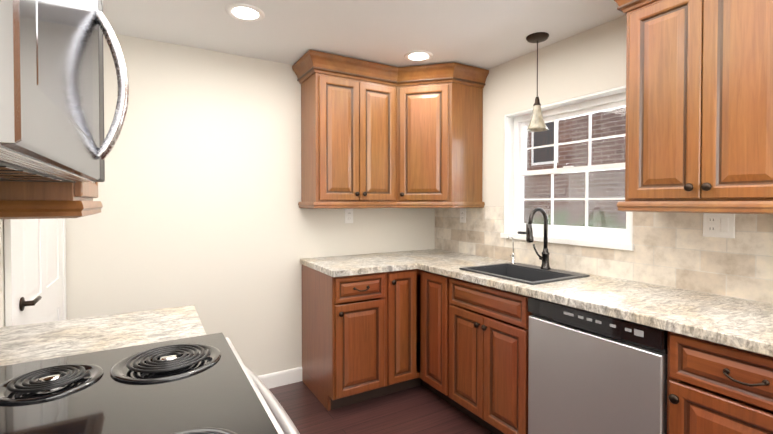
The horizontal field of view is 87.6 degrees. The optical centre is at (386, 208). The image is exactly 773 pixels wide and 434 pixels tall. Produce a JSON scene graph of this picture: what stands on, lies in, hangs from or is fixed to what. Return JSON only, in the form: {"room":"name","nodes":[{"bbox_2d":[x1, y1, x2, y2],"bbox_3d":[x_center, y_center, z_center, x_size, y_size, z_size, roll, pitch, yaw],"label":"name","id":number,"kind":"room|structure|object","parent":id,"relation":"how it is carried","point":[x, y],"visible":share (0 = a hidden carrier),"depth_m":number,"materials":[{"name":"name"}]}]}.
{"room":"kitchen","nodes":[
{"label":"kitchen","id":0,"kind":"room"},
{"bbox_2d":[0,219,4,327],"bbox_3d":[-0.753,0.157,0.263,0.160,2.340,4.600,0,1,-30],"label":"wall","id":1,"kind":"structure","parent":0,"point":[2,293],"depth_m":1.37,"materials":[{"name":"white paint"}]},
{"bbox_2d":[4,218,66,326],"bbox_3d":[-1.552,0.240,1.847,0.056,2.123,1.038,0,1,-30],"label":"panelled door","id":2,"kind":"structure","parent":1,"relation":"in","point":[35,267],"depth_m":1.70,"materials":[{"name":"white wood"}]},
{"bbox_2d":[0,181,101,204],"bbox_3d":[-1.053,-0.477,1.201,0.274,0.910,0.442,0,1,-30],"label":"upper cabinet","id":3,"kind":"object","parent":1,"relation":"attached to","point":[35,200],"depth_m":1.05,"materials":[{"name":"brown wood"}]},
{"bbox_2d":[0,0,128,182],"bbox_3d":[-0.677,-0.307,0.678,0.391,0.494,0.836,0,1,-30],"label":"over-the-range microwave","id":4,"kind":"object","parent":1,"relation":"attached to","point":[51,91],"visible":1,"depth_m":0.57,"materials":[{"name":"silver metal"}]},
{"bbox_2d":[65,34,434,375],"bbox_3d":[-0.744,0.116,3.027,2.970,2.340,0.160,0,1,-30],"label":"wall","id":5,"kind":"structure","parent":0,"point":[204,214],"depth_m":2.69,"materials":[{"name":"white paint"}]},
{"bbox_2d":[258,367,301,388],"bbox_3d":[-1.237,1.240,2.654,1.405,0.104,0.014,0,1,-30],"label":"baseboard","id":6,"kind":"structure","parent":5,"relation":"attached to","point":[280,378],"depth_m":2.93,"materials":[{"name":"white wood"}]},
{"bbox_2d":[300,62,395,205],"bbox_3d":[-0.273,-0.504,3.009,0.645,0.910,0.326,0,1,-30],"label":"upper cabinet","id":7,"kind":"object","parent":5,"relation":"attached to","point":[375,135],"depth_m":2.85,"materials":[{"name":"brown wood"}]},
{"bbox_2d":[345,209,352,222],"bbox_3d":[-0.296,0.059,3.190,0.072,0.116,0.008,0,1,-30],"label":"electrical outlet","id":8,"kind":"object","parent":5,"relation":"attached to","point":[348,215],"visible":1,"depth_m":3.19,"materials":[{"name":"white plastic"}]},
{"bbox_2d":[396,63,451,77],"bbox_3d":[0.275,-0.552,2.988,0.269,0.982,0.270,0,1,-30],"label":"crown molding","id":9,"kind":"structure","parent":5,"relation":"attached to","point":[445,68],"depth_m":2.92,"materials":[{"name":"brown wood"}]},
{"bbox_2d":[396,66,483,205],"bbox_3d":[0.331,-0.507,3.207,0.597,0.910,0.597,0,1,-30],"label":"upper cabinet","id":10,"kind":"object","parent":5,"relation":"attached to","point":[439,117],"depth_m":2.99,"materials":[{"name":"brown wood"}]},
{"bbox_2d":[102,0,626,69],"bbox_3d":[0.459,-1.054,0.956,2.970,0.060,4.920,0,1,-30],"label":"ceiling","id":11,"kind":"structure","parent":0,"point":[486,34],"depth_m":2.31,"materials":[{"name":"white paint"}]},
{"bbox_2d":[226,3,264,21],"bbox_3d":[-0.749,-1.036,2.138,0.196,0.009,0.196,0,1,-30],"label":"recessed light","id":12,"kind":"object","parent":11,"relation":"in","point":[244,12],"visible":1,"depth_m":2.13,"materials":[{"name":"white"}]},
{"bbox_2d":[404,50,432,60],"bbox_3d":[0.220,-1.045,2.769,0.196,0.009,0.196,0,1,-30],"label":"recessed light","id":13,"kind":"object","parent":11,"relation":"in","point":[419,55],"visible":1,"depth_m":2.75,"materials":[{"name":"white"}]},
{"bbox_2d":[526,32,548,131],"bbox_3d":[0.918,-0.762,2.452,0.132,0.566,0.132,0,1,-30],"label":"pendant lamp","id":14,"kind":"object","parent":11,"relation":"hanging from","point":[537,123],"visible":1,"depth_m":2.43,"materials":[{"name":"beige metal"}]},
{"bbox_2d":[269,381,493,433],"bbox_3d":[0.459,1.346,0.992,2.970,0.060,4.920,0,1,-30],"label":"floor","id":15,"kind":"structure","parent":0,"point":[420,409],"depth_m":2.52,"materials":[{"name":"brown wood"}]},
{"bbox_2d":[0,333,299,433],"bbox_3d":[-0.530,0.766,0.780,0.714,1.103,0.836,0,1,-30],"label":"electric range","id":16,"kind":"object","parent":15,"relation":"on","point":[209,384],"visible":1,"depth_m":0.86,"materials":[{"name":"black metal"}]},
{"bbox_2d":[302,265,420,410],"bbox_3d":[0.058,0.848,3.039,1.225,0.873,0.643,0,1,-30],"label":"base cabinet","id":17,"kind":"object","parent":15,"relation":"on","point":[358,338],"visible":0.75,"depth_m":2.65,"materials":[{"name":"brown wood"}]},
{"bbox_2d":[300,253,415,276],"bbox_3d":[-0.224,0.393,2.871,0.600,0.039,0.637,0,1,-30],"label":"countertop","id":18,"kind":"structure","parent":17,"relation":"on","point":[346,265],"depth_m":2.75,"materials":[{"name":"stone"}]},
{"bbox_2d":[416,269,439,396],"bbox_3d":[0.574,0.852,2.798,0.612,0.872,0.363,0,1,-30],"label":"base cabinet","id":19,"kind":"object","parent":15,"relation":"on","point":[427,283],"depth_m":2.71,"materials":[{"name":"brown wood"}]},
{"bbox_2d":[388,249,475,260],"bbox_3d":[0.333,0.388,3.197,0.390,0.039,0.637,0,1,-30],"label":"countertop","id":20,"kind":"structure","parent":19,"relation":"on","point":[432,254],"depth_m":3.23,"materials":[{"name":"stone"}]},
{"bbox_2d":[385,252,772,356],"bbox_3d":[0.998,0.406,2.040,0.639,0.039,3.307,0,1,-30],"label":"countertop","id":21,"kind":"structure","parent":19,"relation":"on","point":[743,324],"depth_m":1.68,"materials":[{"name":"stone"}]},
{"bbox_2d":[459,262,589,284],"bbox_3d":[0.798,0.469,2.388,0.470,0.198,0.560,0,1,-30],"label":"drop-in sink","id":22,"kind":"object","parent":21,"relation":"in","point":[527,274],"visible":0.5,"depth_m":2.48,"materials":[{"name":"grey"}]},
{"bbox_2d":[507,236,515,263],"bbox_3d":[0.824,0.273,2.681,0.076,0.184,0.049,0,1,-30],"label":"soap dispenser","id":23,"kind":"object","parent":22,"relation":"on","point":[513,259],"visible":1,"depth_m":2.68,"materials":[{"name":"white metal"}]},
{"bbox_2d":[526,208,550,269],"bbox_3d":[0.901,0.181,2.454,0.196,0.375,0.116,0,1,-30],"label":"gooseneck faucet","id":24,"kind":"object","parent":21,"relation":"on","point":[544,257],"visible":1,"depth_m":2.44,"materials":[{"name":"grey metal"}]},
{"bbox_2d":[440,275,515,433],"bbox_3d":[0.793,0.857,2.426,0.612,0.872,0.660,0,1,-30],"label":"base cabinet","id":25,"kind":"object","parent":15,"relation":"on","point":[473,340],"depth_m":2.28,"materials":[{"name":"brown wood"}]},
{"bbox_2d":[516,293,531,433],"bbox_3d":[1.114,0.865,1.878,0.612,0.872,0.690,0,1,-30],"label":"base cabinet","id":26,"kind":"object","parent":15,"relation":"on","point":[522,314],"depth_m":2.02,"materials":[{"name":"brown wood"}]},
{"bbox_2d":[528,297,667,433],"bbox_3d":[1.097,0.863,1.868,0.590,0.856,0.604,0,1,-30],"label":"dishwasher","id":27,"kind":"object","parent":15,"relation":"on","point":[591,373],"visible":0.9,"depth_m":1.69,"materials":[{"name":"silver metal"}]},
{"bbox_2d":[667,331,772,433],"bbox_3d":[1.555,0.877,1.125,0.612,0.872,1.135,0,1,-30],"label":"base cabinet","id":28,"kind":"object","parent":15,"relation":"on","point":[713,388],"depth_m":1.33,"materials":[{"name":"brown wood"}]},
{"bbox_3d":[-0.480,0.885,0.544,0.579,0.873,2.190,0,1,-30],"label":"base cabinet","id":29,"kind":"object","parent":15,"relation":"on","visible":0},
{"bbox_2d":[0,305,205,365],"bbox_3d":[-0.477,0.428,0.540,0.585,0.039,2.212,0,1,-30],"label":"countertop","id":30,"kind":"structure","parent":29,"relation":"on","point":[37,341],"depth_m":1.28,"materials":[{"name":"stone"}]},
{"bbox_2d":[482,15,626,205],"bbox_3d":[1.671,0.136,1.684,0.160,2.340,4.600,0,1,-30],"label":"wall","id":31,"kind":"structure","parent":0,"point":[590,61],"depth_m":2.60,"materials":[{"name":"white paint"}]},
{"bbox_2d":[500,85,633,250],"bbox_3d":[1.136,-0.227,2.559,0.174,0.886,0.930,0,1,-30],"label":"double-hung window","id":32,"kind":"structure","parent":31,"relation":"in","point":[516,124],"depth_m":2.60,"materials":[{"name":"white"}]},
{"bbox_2d":[435,206,772,303],"bbox_3d":[1.271,0.189,2.202,0.008,0.390,3.297,0,1,-30],"label":"tile backsplash","id":33,"kind":"structure","parent":31,"relation":"attached to","point":[676,250],"depth_m":2.02,"materials":[{"name":"tile"}]},
{"bbox_2d":[460,208,465,222],"bbox_3d":[0.622,0.057,3.288,0.008,0.116,0.072,0,1,-30],"label":"outlet","id":34,"kind":"object","parent":33,"relation":"attached to","point":[462,215],"visible":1,"depth_m":3.28,"materials":[{"name":"white plastic"}]},
{"bbox_2d":[703,213,734,237],"bbox_3d":[1.489,0.072,1.808,0.010,0.116,0.118,0,1,-30],"label":"outlet","id":35,"kind":"object","parent":33,"relation":"attached to","point":[720,225],"visible":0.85,"depth_m":1.80,"materials":[{"name":"white plastic"}]},
{"bbox_2d":[618,0,772,203],"bbox_3d":[1.386,-0.484,1.676,0.326,0.910,0.610,0,1,-30],"label":"upper cabinet","id":36,"kind":"object","parent":31,"relation":"attached to","point":[699,106],"depth_m":1.60,"materials":[{"name":"brown wood"}]},
{"label":"outside","id":37,"kind":"structure","parent":0,"visible":0},
{"bbox_2d":[524,107,625,228],"bbox_3d":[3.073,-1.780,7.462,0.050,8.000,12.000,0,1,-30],"label":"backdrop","id":38,"kind":"structure","parent":37,"point":[573,155],"depth_m":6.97,"materials":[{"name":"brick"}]}
]}

